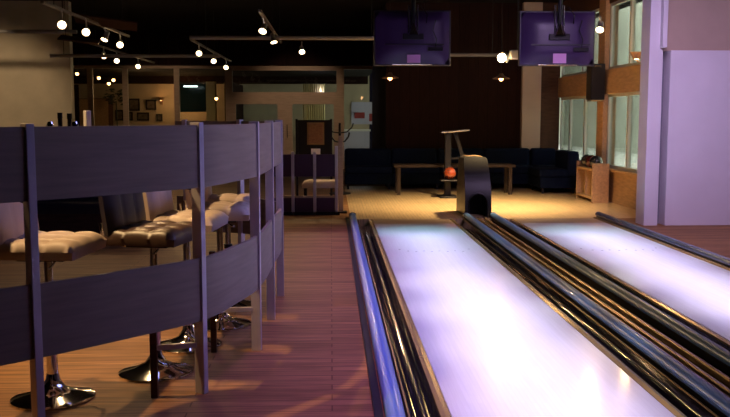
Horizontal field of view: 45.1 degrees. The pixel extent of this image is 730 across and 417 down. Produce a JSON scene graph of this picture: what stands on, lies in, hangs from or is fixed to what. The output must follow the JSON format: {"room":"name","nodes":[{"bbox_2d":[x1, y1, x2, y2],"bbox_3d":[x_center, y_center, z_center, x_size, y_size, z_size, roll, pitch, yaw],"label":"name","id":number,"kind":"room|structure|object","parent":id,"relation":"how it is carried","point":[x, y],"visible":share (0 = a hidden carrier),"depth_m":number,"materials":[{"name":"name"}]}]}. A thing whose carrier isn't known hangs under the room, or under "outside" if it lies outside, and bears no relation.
{"room":"sports facility","nodes":[
{"label":"sports facility","id":0,"kind":"room"},
{"bbox_2d":[0,1,74,126],"bbox_3d":[-7.790,-2.280,17.672,3.800,3.700,0.200,0,6,-2],"label":"wall","id":1,"kind":"structure","parent":0,"point":[35,87],"depth_m":17.57,"materials":[{"name":"beige paint"}]},
{"bbox_2d":[74,85,79,125],"bbox_3d":[-9.746,-2.827,28.860,0.750,2.450,0.100,0,6,-2],"label":"panel","id":2,"kind":"object","parent":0,"point":[76,87],"visible":0.21,"depth_m":28.78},
{"bbox_2d":[74,76,367,83],"bbox_3d":[-5.022,-4.301,29.491,10.250,0.250,0.100,0,6,-2],"label":"wall","id":3,"kind":"structure","parent":0,"point":[77,79],"depth_m":29.46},
{"bbox_2d":[74,76,368,153],"bbox_3d":[-5.003,-3.546,29.722,10.300,3.700,0.200,0,6,-2],"label":"wall","id":4,"kind":"structure","parent":0,"point":[352,92],"depth_m":29.63,"materials":[{"name":"beige paint"}]},
{"bbox_2d":[115,110,122,120],"bbox_3d":[-8.237,-3.129,29.520,0.273,0.358,0.040,0,6,-2],"label":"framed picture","id":5,"kind":"object","parent":4,"relation":"attached to","point":[119,112],"visible":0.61,"depth_m":29.52,"materials":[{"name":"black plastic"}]},
{"bbox_2d":[129,99,139,110],"bbox_3d":[-7.743,-3.478,29.503,0.375,0.409,0.040,0,6,-2],"label":"framed picture","id":6,"kind":"object","parent":4,"relation":"attached to","point":[134,104],"visible":0.79,"depth_m":29.50,"materials":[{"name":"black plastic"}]},
{"bbox_2d":[137,112,148,120],"bbox_3d":[-7.453,-3.089,29.555,0.409,0.273,0.040,0,6,-2],"label":"framed picture","id":7,"kind":"object","parent":4,"relation":"attached to","point":[141,116],"visible":1,"depth_m":29.55,"materials":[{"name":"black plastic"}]},
{"bbox_2d":[146,100,155,109],"bbox_3d":[-7.181,-3.480,29.524,0.341,0.341,0.040,0,6,-2],"label":"framed picture","id":8,"kind":"object","parent":4,"relation":"attached to","point":[150,104],"visible":1,"depth_m":29.52,"materials":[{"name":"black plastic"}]},
{"bbox_2d":[180,82,205,111],"bbox_3d":[-5.204,-3.372,26.623,0.920,0.900,0.100,0,6,-2],"label":"screen","id":9,"kind":"object","parent":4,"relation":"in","point":[192,99],"visible":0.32,"depth_m":26.61,"materials":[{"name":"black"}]},
{"bbox_2d":[206,82,216,120],"bbox_3d":[-4.610,-2.576,26.468,0.270,2.450,0.300,0,6,-2],"label":"trim","id":10,"kind":"structure","parent":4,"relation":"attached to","point":[211,103],"depth_m":26.26,"materials":[{"name":"beige"}]},
{"bbox_2d":[351,102,371,123],"bbox_3d":[0.091,-3.230,29.816,1.100,0.750,0.030,0,6,-2],"label":"banner","id":11,"kind":"object","parent":4,"relation":"attached to","point":[361,112],"visible":0.67,"depth_m":29.80,"materials":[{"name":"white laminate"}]},
{"bbox_2d":[72,30,371,65],"bbox_3d":[-4.861,-4.303,23.570,10.120,0.910,0.160,0,6,-2],"label":"ceiling","id":12,"kind":"structure","parent":0,"point":[240,52],"depth_m":23.55,"materials":[{"name":"paint"}]},
{"bbox_2d":[73,65,90,110],"bbox_3d":[-7.619,-2.435,23.610,0.547,2.766,0.100,0,6,-2],"label":"window","id":13,"kind":"structure","parent":12,"relation":"in","point":[74,66],"depth_m":23.47,"materials":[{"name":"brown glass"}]},
{"bbox_2d":[89,66,125,125],"bbox_3d":[-6.881,-2.438,23.638,0.930,2.766,0.100,0,6,-2],"label":"window","id":14,"kind":"structure","parent":12,"relation":"in","point":[90,67],"depth_m":23.52,"materials":[{"name":"brown wood"}]},
{"bbox_2d":[124,66,176,125],"bbox_3d":[-5.733,-2.442,23.682,1.368,2.766,0.100,0,6,-2],"label":"window","id":15,"kind":"structure","parent":12,"relation":"in","point":[125,67],"depth_m":23.56,"materials":[{"name":"brown wood"}]},
{"bbox_2d":[176,66,227,120],"bbox_3d":[-4.366,-2.448,23.734,1.368,2.766,0.100,0,6,-2],"label":"window","id":16,"kind":"structure","parent":12,"relation":"in","point":[177,67],"depth_m":23.59,"materials":[{"name":"brown wood"}]},
{"bbox_2d":[228,66,340,96],"bbox_3d":[-2.166,-3.426,23.716,3.036,0.816,0.100,0,6,-2],"label":"window","id":17,"kind":"structure","parent":12,"relation":"in","point":[231,69],"depth_m":23.67,"materials":[{"name":"brown wood"}]},
{"bbox_2d":[228,97,284,153],"bbox_3d":[-2.923,-2.044,23.796,1.518,1.950,0.152,0,6,-2],"label":"door","id":18,"kind":"structure","parent":17,"relation":"attached to","point":[232,101],"depth_m":23.71,"materials":[{"name":"brown wood"}]},
{"bbox_2d":[285,97,340,153],"bbox_3d":[-1.406,-2.050,23.854,1.518,1.950,0.152,0,6,-2],"label":"door frame","id":19,"kind":"structure","parent":17,"relation":"attached to","point":[289,101],"depth_m":23.79,"materials":[{"name":"brown wood"}]},
{"bbox_2d":[341,66,371,168],"bbox_3d":[-0.034,-2.465,23.900,1.231,2.766,0.100,0,6,-2],"label":"window","id":20,"kind":"structure","parent":12,"relation":"in","point":[342,67],"depth_m":23.76,"materials":[{"name":"brown wood"}]},
{"bbox_2d":[73,65,371,76],"bbox_3d":[-4.913,-4.203,26.638,10.250,0.150,5.800,0,6,-2],"label":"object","id":21,"kind":"structure","parent":0,"point":[82,71],"depth_m":26.85,"materials":[{"name":"black paint"}]},
{"bbox_2d":[224,81,243,120],"bbox_3d":[-4.098,-2.709,27.732,0.150,2.450,4.000,0,6,-2],"label":"wall","id":22,"kind":"structure","parent":0,"point":[236,87],"depth_m":28.09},
{"bbox_2d":[0,0,566,30],"bbox_3d":[-1.940,-3.775,13.716,15.200,0.100,32.200,0,6,-2],"label":"ceiling","id":23,"kind":"structure","parent":0,"point":[240,15],"depth_m":19.41,"materials":[{"name":"black paint"}]},
{"bbox_2d":[0,12,76,33],"bbox_3d":[-6.675,-3.557,15.871,2.900,0.783,0.070,0,6,-2],"label":"ceiling pipe","id":24,"kind":"object","parent":23,"relation":"hanging from","point":[1,31],"visible":0.75,"depth_m":15.91,"materials":[{"name":"grey"}]},
{"bbox_2d":[57,0,99,44],"bbox_3d":[-4.492,-3.140,13.785,0.610,1.177,0.495,-1,6,-14],"label":"ceiling baffle","id":25,"kind":"structure","parent":23,"relation":"hanging from","point":[65,37],"depth_m":13.77,"materials":[{"name":"brown wood"}]},
{"bbox_2d":[40,0,129,36],"bbox_3d":[-3.998,-3.178,12.895,0.040,0.915,4.600,0,6,-2],"label":"track","id":26,"kind":"object","parent":23,"relation":"hanging from","point":[48,4],"visible":1,"depth_m":12.30,"materials":[{"name":"brown"}]},
{"bbox_2d":[57,10,66,28],"bbox_3d":[-3.947,-2.449,11.434,0.115,0.250,0.186,-3,7,-23],"label":"track spotlight","id":27,"kind":"object","parent":26,"relation":"attached to","point":[61,24],"visible":1,"depth_m":11.38,"materials":[{"name":"glass"}]},
{"bbox_2d":[82,18,89,35],"bbox_3d":[-3.927,-2.554,12.432,0.120,0.249,0.187,0,6,-2],"label":"track spotlight","id":28,"kind":"object","parent":26,"relation":"attached to","point":[86,31],"visible":1,"depth_m":12.38,"materials":[{"name":"silver metal"}]},
{"bbox_2d":[101,28,109,41],"bbox_3d":[-4.033,-2.692,13.649,0.114,0.223,0.162,1,6,12],"label":"track spotlight","id":29,"kind":"object","parent":26,"relation":"attached to","point":[104,38],"visible":1,"depth_m":13.63,"materials":[{"name":"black metal"}]},
{"bbox_2d":[74,4,136,31],"bbox_3d":[-3.866,-3.166,13.102,0.905,0.983,0.498,-1,6,-14],"label":"ceiling baffle","id":30,"kind":"structure","parent":23,"relation":"hanging from","point":[103,21],"depth_m":13.11,"materials":[{"name":"brown wood"}]},
{"bbox_2d":[90,0,154,62],"bbox_3d":[-5.327,-3.879,19.562,0.040,0.915,6.300,0,6,-2],"label":"track","id":31,"kind":"object","parent":23,"relation":"hanging from","point":[100,46],"visible":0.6,"depth_m":18.93,"materials":[{"name":"brown"}]},
{"bbox_2d":[50,0,219,57],"bbox_3d":[-4.340,-3.435,16.578,3.180,1.173,0.070,0,6,-2],"label":"ceiling pipe","id":32,"kind":"object","parent":23,"relation":"hanging from","point":[63,55],"visible":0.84,"depth_m":16.61,"materials":[{"name":"grey"}]},
{"bbox_2d":[190,0,231,61],"bbox_3d":[-3.263,-3.819,18.994,0.040,0.915,6.400,0,6,-2],"label":"track","id":33,"kind":"object","parent":23,"relation":"hanging from","point":[194,41],"visible":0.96,"depth_m":18.62,"materials":[{"name":"brown"}]},
{"bbox_2d":[258,0,281,42],"bbox_3d":[-1.478,-3.293,13.986,0.040,0.915,5.000,0,6,-2],"label":"track","id":34,"kind":"object","parent":23,"relation":"hanging from","point":[260,11],"visible":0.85,"depth_m":13.40,"materials":[{"name":"brown"}]},
{"bbox_2d":[258,18,267,34],"bbox_3d":[-1.425,-2.545,12.292,0.120,0.235,0.175,0,6,-2],"label":"track spotlight","id":35,"kind":"object","parent":34,"relation":"attached to","point":[262,30],"visible":1,"depth_m":12.27,"materials":[{"name":"glass"}]},
{"bbox_2d":[189,0,373,39],"bbox_3d":[-1.276,-3.323,14.695,3.300,1.003,0.070,0,6,-2],"label":"ceiling pipe","id":36,"kind":"object","parent":23,"relation":"hanging from","point":[205,37],"visible":0.81,"depth_m":14.72,"materials":[{"name":"grey"}]},
{"bbox_2d":[374,0,450,65],"bbox_3d":[0.644,-2.724,11.791,1.040,1.592,0.325,0,6,-2],"label":"monitor","id":37,"kind":"object","parent":23,"relation":"hanging from","point":[413,37],"visible":1,"depth_m":11.84,"materials":[{"name":"black"}]},
{"bbox_2d":[424,0,498,56],"bbox_3d":[1.830,-3.532,17.208,1.600,1.113,0.070,0,6,-2],"label":"ceiling pipe","id":38,"kind":"object","parent":23,"relation":"hanging from","point":[492,54],"visible":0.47,"depth_m":17.25,"materials":[{"name":"grey"}]},
{"bbox_2d":[493,0,509,80],"bbox_3d":[2.544,-3.188,16.366,0.320,1.620,0.320,0,6,-2],"label":"pendant lamp","id":39,"kind":"object","parent":23,"relation":"hanging from","point":[500,76],"visible":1,"depth_m":16.37,"materials":[{"name":"orange metal"}]},
{"bbox_2d":[498,0,518,62],"bbox_3d":[2.212,-2.949,13.351,0.396,1.466,0.195,0,6,-2],"label":"lamp","id":40,"kind":"object","parent":23,"relation":"hanging from","point":[513,54],"visible":0.88,"depth_m":13.38,"materials":[{"name":"beige"}]},
{"bbox_2d":[518,0,594,65],"bbox_3d":[2.623,-2.732,11.867,1.040,1.592,0.325,0,6,-2],"label":"monitor","id":41,"kind":"object","parent":23,"relation":"hanging from","point":[545,38],"visible":1,"depth_m":11.91,"materials":[{"name":"black"}]},
{"bbox_2d":[595,16,603,32],"bbox_3d":[3.237,-2.522,12.078,0.114,0.236,0.178,3,7,29],"label":"track spotlight","id":42,"kind":"object","parent":23,"relation":"hanging from","point":[599,29],"visible":1,"depth_m":12.05,"materials":[{"name":"silver metal"}]},
{"bbox_2d":[0,161,729,416],"bbox_3d":[-1.940,0.015,14.115,15.200,0.120,32.200,0,6,-2],"label":"floor","id":43,"kind":"structure","parent":0,"point":[311,361],"depth_m":5.90,"materials":[{"name":"brown wood"}]},
{"bbox_2d":[0,202,106,410],"bbox_3d":[-1.592,0.396,4.407,0.516,1.152,0.502,0,6,4],"label":"bar stool","id":44,"kind":"object","parent":43,"relation":"on","point":[54,246],"visible":0.52,"depth_m":4.35,"materials":[{"name":"leather"}]},
{"bbox_2d":[79,99,112,125],"bbox_3d":[-8.911,-2.642,29.244,0.950,2.000,0.600,0,6,-2],"label":"storage cabinet","id":45,"kind":"object","parent":43,"relation":"on","point":[103,111],"visible":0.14,"depth_m":28.90,"materials":[{"name":"brown wood"}]},
{"bbox_2d":[103,88,122,125],"bbox_3d":[-7.927,-2.689,28.169,0.825,2.319,0.832,0,6,-2],"label":"potted plant","id":46,"kind":"object","parent":43,"relation":"on","point":[111,97],"visible":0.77,"depth_m":28.10,"materials":[{"name":"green plant"}]},
{"bbox_2d":[0,120,283,416],"bbox_3d":[-1.208,0.141,5.655,1.168,1.398,4.693,0,6,2],"label":"railing","id":47,"kind":"object","parent":43,"relation":"on","point":[38,320],"visible":0.97,"depth_m":4.18,"materials":[{"name":"wood"}]},
{"bbox_3d":[-1.338,-0.203,5.210,1.403,0.065,3.397,0,6,-2],"label":"shelf","id":48,"kind":"object","parent":47,"relation":"attached to","visible":0},
{"bbox_2d":[83,111,90,125],"bbox_3d":[-1.294,-0.289,4.116,0.100,0.335,0.080,-4,7,-36],"label":"holder","id":49,"kind":"object","parent":48,"relation":"on","point":[86,114],"visible":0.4,"depth_m":4.09,"materials":[{"name":"silver metal"}]},
{"bbox_2d":[98,193,205,382],"bbox_3d":[-1.177,0.348,4.862,0.516,1.152,0.502,1,6,10],"label":"bar stool","id":50,"kind":"object","parent":43,"relation":"on","point":[123,216],"visible":0.75,"depth_m":4.77,"materials":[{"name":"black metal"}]},
{"bbox_2d":[143,190,228,353],"bbox_3d":[-1.111,0.287,5.441,0.516,1.152,0.502,0,6,4],"label":"bar stool","id":51,"kind":"object","parent":43,"relation":"on","point":[159,205],"visible":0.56,"depth_m":5.38,"materials":[{"name":"leather"}]},
{"bbox_2d":[178,189,250,331],"bbox_3d":[-0.990,0.230,5.982,0.516,1.152,0.502,0,6,-3],"label":"bar stool","id":52,"kind":"object","parent":43,"relation":"on","point":[240,210],"visible":0.38,"depth_m":5.92,"materials":[{"name":"leather"}]},
{"bbox_2d":[205,186,250,306],"bbox_3d":[-1.034,0.163,6.618,0.516,1.152,0.502,-1,6,-6],"label":"bar stool","id":53,"kind":"object","parent":43,"relation":"on","point":[209,197],"visible":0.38,"depth_m":6.58,"materials":[{"name":"leather"}]},
{"bbox_2d":[274,146,339,214],"bbox_3d":[-0.858,-0.402,12.724,0.980,1.000,0.060,0,6,-2],"label":"barrier","id":54,"kind":"object","parent":43,"relation":"on","point":[314,165],"visible":0.94,"depth_m":12.71,"materials":[{"name":"wood"}]},
{"bbox_2d":[300,83,326,119],"bbox_3d":[-1.557,-2.612,26.838,0.800,2.405,0.068,0,6,-2],"label":"curtain","id":55,"kind":"object","parent":43,"relation":"on","point":[310,111],"visible":0.4,"depth_m":26.78,"materials":[{"name":"beige fabric"}]},
{"bbox_2d":[295,119,332,195],"bbox_3d":[-0.895,-0.882,15.470,0.650,1.380,0.440,0,6,-2],"label":"notice board","id":56,"kind":"object","parent":43,"relation":"on","point":[312,136],"visible":0.81,"depth_m":15.42,"materials":[{"name":"black wood"}]},
{"bbox_2d":[302,179,334,195],"bbox_3d":[-0.641,-0.202,13.337,0.620,0.474,0.420,0,6,-2],"label":"bench","id":57,"kind":"object","parent":43,"relation":"on","point":[320,183],"visible":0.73,"depth_m":13.12,"materials":[{"name":"beige leather"}]},
{"bbox_2d":[329,123,353,194],"bbox_3d":[-0.462,-0.919,16.187,0.486,1.304,0.486,2,6,20],"label":"coat stand","id":58,"kind":"object","parent":43,"relation":"on","point":[339,132],"visible":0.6,"depth_m":16.11,"materials":[{"name":"black metal"}]},
{"bbox_2d":[338,136,346,212],"bbox_3d":[-0.359,-0.503,13.014,0.180,1.140,0.180,0,6,-2],"label":"wooden post","id":59,"kind":"object","parent":43,"relation":"on","point":[340,138],"visible":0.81,"depth_m":12.98,"materials":[{"name":"brown wood"}]},
{"bbox_2d":[344,129,370,160],"bbox_3d":[-0.367,-2.033,28.239,1.060,1.000,0.700,0,6,-2],"label":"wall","id":60,"kind":"structure","parent":43,"relation":"on","point":[358,138],"depth_m":27.94,"materials":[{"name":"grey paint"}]},
{"bbox_2d":[346,221,374,416],"bbox_3d":[-0.005,0.851,5.523,0.005,0.012,13.800,0,6,-2],"label":"board","id":61,"kind":"object","parent":43,"relation":"on","point":[346,221],"visible":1,"depth_m":5.58,"materials":[{"name":"black plastic"}]},
{"bbox_2d":[346,217,383,416],"bbox_3d":[0.018,0.852,5.524,0.040,0.010,13.800,0,6,-2],"label":"trim","id":62,"kind":"structure","parent":43,"relation":"on","point":[378,409],"depth_m":5.60,"materials":[{"name":"black rubber"}]},
{"bbox_2d":[345,148,392,188],"bbox_3d":[0.062,-0.797,17.528,0.930,0.780,0.740,0,6,-2],"label":"sofa","id":63,"kind":"object","parent":43,"relation":"on","point":[362,165],"visible":1,"depth_m":17.23,"materials":[{"name":"blue fabric"}]},
{"bbox_2d":[345,165,391,173],"bbox_3d":[0.066,-0.771,17.430,0.920,0.150,0.540,0,6,-2],"label":"seat cushion","id":64,"kind":"object","parent":63,"relation":"on","point":[349,169],"depth_m":17.17,"materials":[{"name":"blue fabric"}]},
{"bbox_2d":[391,148,439,188],"bbox_3d":[1.002,-0.800,17.564,0.930,0.780,0.740,0,6,-2],"label":"sofa","id":65,"kind":"object","parent":43,"relation":"on","point":[398,155],"visible":0.69,"depth_m":17.67,"materials":[{"name":"blue fabric"}]},
{"bbox_2d":[392,166,439,173],"bbox_3d":[1.006,-0.775,17.466,0.920,0.150,0.540,0,6,-2],"label":"seat cushion","id":66,"kind":"object","parent":65,"relation":"on","point":[403,170],"depth_m":17.20,"materials":[{"name":"blue fabric"}]},
{"bbox_2d":[437,129,469,197],"bbox_3d":[1.565,-0.797,15.528,0.520,1.199,0.590,0,6,-2],"label":"ball rack","id":67,"kind":"object","parent":43,"relation":"on","point":[447,146],"visible":0.88,"depth_m":15.51,"materials":[{"name":"black metal"}]},
{"bbox_2d":[444,167,455,178],"bbox_3d":[1.481,-0.619,15.378,0.216,0.216,0.216,0,6,-2],"label":"ball","id":68,"kind":"object","parent":67,"relation":"on","point":[449,172],"visible":1,"depth_m":15.30,"materials":[{"name":"plastic"}]},
{"bbox_2d":[392,163,515,194],"bbox_3d":[1.628,-0.547,16.256,2.220,0.550,0.500,0,6,-2],"label":"table","id":69,"kind":"object","parent":43,"relation":"on","point":[507,166],"visible":1,"depth_m":16.06,"materials":[{"name":"brown wood"}]},
{"bbox_2d":[437,148,483,188],"bbox_3d":[1.941,-0.804,17.600,0.930,0.780,0.740,0,6,-2],"label":"sofa","id":70,"kind":"object","parent":43,"relation":"on","point":[454,151],"visible":0.32,"depth_m":17.72,"materials":[{"name":"blue fabric"}]},
{"bbox_2d":[440,167,457,173],"bbox_3d":[1.945,-0.779,17.502,0.920,0.150,0.540,0,6,-2],"label":"seat cushion","id":71,"kind":"object","parent":70,"relation":"on","point":[441,168],"depth_m":17.23,"materials":[{"name":"blue fabric"}]},
{"bbox_2d":[456,155,491,216],"bbox_3d":[1.593,-0.343,12.886,0.380,0.849,0.878,0,6,-2],"label":"hood","id":72,"kind":"object","parent":43,"relation":"on","point":[473,177],"visible":0.98,"depth_m":12.63,"materials":[{"name":"black"}]},
{"bbox_2d":[470,195,481,213],"bbox_3d":[1.593,-0.069,12.904,0.240,0.300,0.020,0,6,-2],"label":"curtain","id":73,"kind":"object","parent":72,"relation":"hanging from","point":[476,201],"depth_m":12.90,"materials":[{"name":"black rubber"}]},
{"bbox_2d":[484,148,533,188],"bbox_3d":[2.880,-0.808,17.636,0.930,0.780,0.740,0,6,-2],"label":"sofa","id":74,"kind":"object","parent":43,"relation":"on","point":[520,157],"visible":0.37,"depth_m":17.75,"materials":[{"name":"blue fabric"}]},
{"bbox_2d":[489,165,533,173],"bbox_3d":[2.884,-0.783,17.538,0.920,0.150,0.540,0,6,-2],"label":"seat cushion","id":75,"kind":"object","parent":74,"relation":"on","point":[519,169],"depth_m":17.28,"materials":[{"name":"blue fabric"}]},
{"bbox_2d":[530,148,558,188],"bbox_3d":[3.625,-0.811,17.664,0.500,0.780,0.740,0,6,-2],"label":"sofa","id":76,"kind":"object","parent":43,"relation":"on","point":[539,157],"visible":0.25,"depth_m":17.79,"materials":[{"name":"blue fabric"}]},
{"bbox_2d":[529,150,578,193],"bbox_3d":[3.571,-0.711,16.717,0.740,0.780,0.950,0,6,-2],"label":"sofa","id":77,"kind":"object","parent":43,"relation":"on","point":[563,175],"visible":0.92,"depth_m":16.27,"materials":[{"name":"blue fabric"}]},
{"bbox_2d":[529,167,567,176],"bbox_3d":[3.471,-0.696,16.714,0.540,0.150,0.940,0,6,-2],"label":"seat cushion","id":78,"kind":"object","parent":77,"relation":"on","point":[533,171],"depth_m":16.27,"materials":[{"name":"blue fabric"}]},
{"bbox_2d":[576,161,608,202],"bbox_3d":[3.868,-0.465,14.993,0.280,0.650,0.960,0,6,-2],"label":"shelf","id":79,"kind":"object","parent":43,"relation":"on","point":[592,183],"visible":0.96,"depth_m":14.54,"materials":[{"name":"orange wood"}]},
{"bbox_2d":[590,155,602,166],"bbox_3d":[3.859,-0.778,14.688,0.216,0.216,0.216,0,6,-2],"label":"ball","id":80,"kind":"object","parent":79,"relation":"on","point":[595,159],"visible":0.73,"depth_m":14.61,"materials":[{"name":"black"}]},
{"bbox_2d":[372,4,385,147],"bbox_3d":[0.383,-2.629,20.995,0.150,3.700,5.950,0,6,-2],"label":"wall","id":81,"kind":"structure","parent":0,"point":[378,83],"depth_m":20.74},
{"bbox_2d":[374,290,405,414],"bbox_3d":[3.038,1.038,5.338,5.930,0.080,14.160,0,6,-2],"label":"lane subfloor","id":82,"kind":"object","parent":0,"point":[374,290],"depth_m":5.76,"materials":[{"name":"black wood"}]},
{"bbox_2d":[349,212,405,416],"bbox_3d":[0.088,0.874,5.560,0.101,0.195,13.862,0,6,-2],"label":"rail","id":83,"kind":"object","parent":82,"relation":"on","point":[392,401],"visible":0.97,"depth_m":5.41,"materials":[{"name":"blue"}]},
{"bbox_2d":[358,219,450,416],"bbox_3d":[0.260,0.915,5.460,0.206,0.114,13.640,0,6,-2],"label":"gutter","id":84,"kind":"object","parent":82,"relation":"on","point":[421,395],"visible":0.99,"depth_m":5.81,"materials":[{"name":"black"}]},
{"bbox_2d":[373,219,675,416],"bbox_3d":[0.902,0.920,5.485,1.070,0.120,13.640,0,6,-2],"label":"lane","id":85,"kind":"object","parent":82,"relation":"on","point":[492,346],"visible":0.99,"depth_m":5.66,"materials":[{"name":"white wood"}]},
{"bbox_2d":[450,219,718,416],"bbox_3d":[1.543,0.910,5.509,0.206,0.114,13.640,0,6,-2],"label":"gutter","id":86,"kind":"object","parent":82,"relation":"on","point":[672,396],"visible":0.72,"depth_m":5.76,"materials":[{"name":"black"}]},
{"bbox_2d":[462,212,729,416],"bbox_3d":[1.695,0.870,5.597,0.101,0.195,13.812,0,6,-2],"label":"rail","id":87,"kind":"object","parent":82,"relation":"on","point":[707,394],"visible":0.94,"depth_m":5.59,"materials":[{"name":"blue"}]},
{"bbox_2d":[477,217,729,397],"bbox_3d":[1.886,0.901,5.601,0.270,0.132,13.800,0,6,-2],"label":"track","id":88,"kind":"object","parent":82,"relation":"on","point":[719,380],"visible":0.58,"depth_m":6.16,"materials":[{"name":"black plastic"}]},
{"bbox_2d":[489,212,729,376],"bbox_3d":[2.077,0.869,5.611,0.101,0.195,13.812,0,6,-2],"label":"rail","id":89,"kind":"object","parent":82,"relation":"on","point":[712,353],"visible":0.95,"depth_m":6.54,"materials":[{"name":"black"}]},
{"bbox_2d":[510,219,729,350],"bbox_3d":[2.235,0.907,5.535,0.206,0.114,13.640,0,6,-2],"label":"gutter","id":90,"kind":"object","parent":82,"relation":"on","point":[718,339],"visible":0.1,"depth_m":7.13,"materials":[{"name":"black"}]},
{"bbox_2d":[515,218,729,340],"bbox_3d":[2.912,0.912,5.562,1.142,0.120,13.640,0,6,-2],"label":"lane","id":91,"kind":"object","parent":82,"relation":"on","point":[698,289],"visible":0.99,"depth_m":8.41,"materials":[{"name":"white wood"}]},
{"bbox_2d":[593,212,729,270],"bbox_3d":[3.560,0.863,5.668,0.160,0.195,13.812,0,6,-2],"label":"rail","id":92,"kind":"object","parent":82,"relation":"on","point":[721,261],"visible":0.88,"depth_m":9.77,"materials":[{"name":"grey metal"}]},
{"bbox_2d":[385,2,522,185],"bbox_3d":[1.804,-2.316,18.014,2.760,3.700,0.150,0,6,-2],"label":"wall","id":93,"kind":"structure","parent":0,"point":[422,102],"depth_m":17.93,"materials":[{"name":"wood"}]},
{"bbox_2d":[519,2,542,185],"bbox_3d":[3.377,-2.312,17.975,0.380,3.700,0.250,0,6,-2],"label":"pillar","id":94,"kind":"structure","parent":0,"point":[530,115],"depth_m":17.87,"materials":[{"name":"beige paint"}]},
{"bbox_2d":[566,171,636,209],"bbox_3d":[4.156,-0.408,15.071,0.140,0.520,6.480,0,6,-2],"label":"wall","id":95,"kind":"structure","parent":0,"point":[622,187],"depth_m":14.09,"materials":[{"name":"orange wood"}]},
{"bbox_2d":[540,3,560,149],"bbox_3d":[3.765,-2.316,18.015,0.400,3.700,0.200,0,6,-2],"label":"trim","id":96,"kind":"structure","parent":95,"relation":"attached to","point":[550,102],"depth_m":17.94,"materials":[{"name":"brown wood"}]},
{"bbox_2d":[560,96,596,160],"bbox_3d":[4.071,-1.498,16.643,0.060,1.240,2.720,0,6,-2],"label":"window","id":97,"kind":"structure","parent":95,"relation":"in","point":[578,116],"depth_m":16.77,"materials":[{"name":"grey"}]},
{"bbox_2d":[596,94,607,163],"bbox_3d":[4.130,-1.337,15.113,0.220,1.240,0.360,0,6,-2],"label":"trim","id":98,"kind":"structure","parent":95,"relation":"attached to","point":[602,106],"depth_m":14.98,"materials":[{"name":"orange wood"}]},
{"bbox_2d":[606,91,639,172],"bbox_3d":[4.199,-1.151,13.344,0.060,1.240,3.200,0,6,-2],"label":"window","id":99,"kind":"structure","parent":95,"relation":"in","point":[623,108],"depth_m":14.20,"materials":[{"name":"grey"}]},
{"bbox_2d":[609,168,636,176],"bbox_3d":[4.140,-0.676,14.941,0.220,0.040,6.280,0,6,-2],"label":"trim","id":100,"kind":"structure","parent":95,"relation":"on","point":[610,169],"depth_m":13.88,"materials":[{"name":"orange wood"}]},
{"bbox_2d":[635,0,662,225],"bbox_3d":[3.737,-1.632,11.505,0.180,3.700,0.320,0,6,-2],"label":"pillar","id":101,"kind":"structure","parent":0,"point":[651,68],"depth_m":11.44,"materials":[{"name":"white paint"}]},
{"bbox_2d":[657,52,664,223],"bbox_3d":[3.873,-1.644,11.619,0.100,3.700,0.100,0,6,-2],"label":"wall","id":102,"kind":"structure","parent":0,"point":[663,52],"depth_m":11.64,"materials":[{"name":"grey"}]},
{"bbox_2d":[659,50,729,225],"bbox_3d":[4.841,-0.925,11.621,1.830,2.270,0.320,0,6,-2],"label":"wall panel","id":103,"kind":"object","parent":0,"point":[695,141],"visible":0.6,"depth_m":11.45,"materials":[{"name":"white paint"}]},
{"bbox_2d":[663,0,729,51],"bbox_3d":[4.788,-2.772,11.501,1.930,1.430,0.170,0,6,-2],"label":"wall","id":104,"kind":"structure","parent":0,"point":[692,24],"depth_m":11.44,"materials":[{"name":"beige paint"}]},
{"bbox_2d":[561,8,599,76],"bbox_3d":[4.071,-3.059,16.479,0.060,1.100,2.720,0,6,-2],"label":"window","id":105,"kind":"structure","parent":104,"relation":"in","point":[566,71],"depth_m":16.35,"materials":[{"name":"grey"}]},
{"bbox_2d":[562,0,617,10],"bbox_3d":[4.168,-3.625,14.683,0.160,0.400,6.380,0,6,-2],"label":"trim","id":106,"kind":"structure","parent":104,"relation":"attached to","point":[575,5],"depth_m":16.29,"materials":[{"name":"brown wood"}]},
{"bbox_2d":[586,64,604,101],"bbox_3d":[3.897,-2.128,14.909,0.256,0.625,0.463,0,6,-2],"label":"wall speaker","id":107,"kind":"object","parent":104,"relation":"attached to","point":[595,79],"visible":0.84,"depth_m":14.71,"materials":[{"name":"black plastic"}]},
{"bbox_2d":[586,66,591,97],"bbox_3d":[3.774,-2.134,14.844,0.006,0.540,0.260,0,6,-2],"label":"grille","id":108,"kind":"object","parent":107,"relation":"attached to","point":[589,68],"depth_m":14.80,"materials":[{"name":"black metal"}]},
{"bbox_2d":[558,64,640,97],"bbox_3d":[4.150,-2.128,14.789,0.200,0.400,6.280,0,6,-2],"label":"trim","id":109,"kind":"structure","parent":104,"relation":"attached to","point":[623,79],"depth_m":14.50,"materials":[{"name":"orange wood"}]},
{"bbox_2d":[598,0,610,69],"bbox_3d":[4.130,-3.098,14.928,0.220,1.500,0.360,0,6,-2],"label":"trim","id":110,"kind":"structure","parent":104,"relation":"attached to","point":[605,6],"depth_m":14.80,"materials":[{"name":"orange wood"}]},
{"bbox_2d":[609,0,642,68],"bbox_3d":[4.199,-2.713,13.180,0.060,1.100,3.200,0,6,-2],"label":"window","id":111,"kind":"structure","parent":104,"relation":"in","point":[625,15],"depth_m":14.09,"materials":[{"name":"grey"}]},
{"bbox_2d":[630,52,640,62],"bbox_3d":[4.001,-2.171,12.907,0.240,0.240,0.200,0,6,-2],"label":"wall lamp","id":112,"kind":"object","parent":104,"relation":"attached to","point":[635,55],"visible":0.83,"depth_m":12.85,"materials":[{"name":"orange metal"}]},
{"bbox_2d":[660,0,668,47],"bbox_3d":[3.815,-2.754,11.178,0.060,1.400,0.100,0,6,-2],"label":"trim","id":113,"kind":"structure","parent":104,"relation":"attached to","point":[664,3],"depth_m":11.18,"materials":[{"name":"white paint"}]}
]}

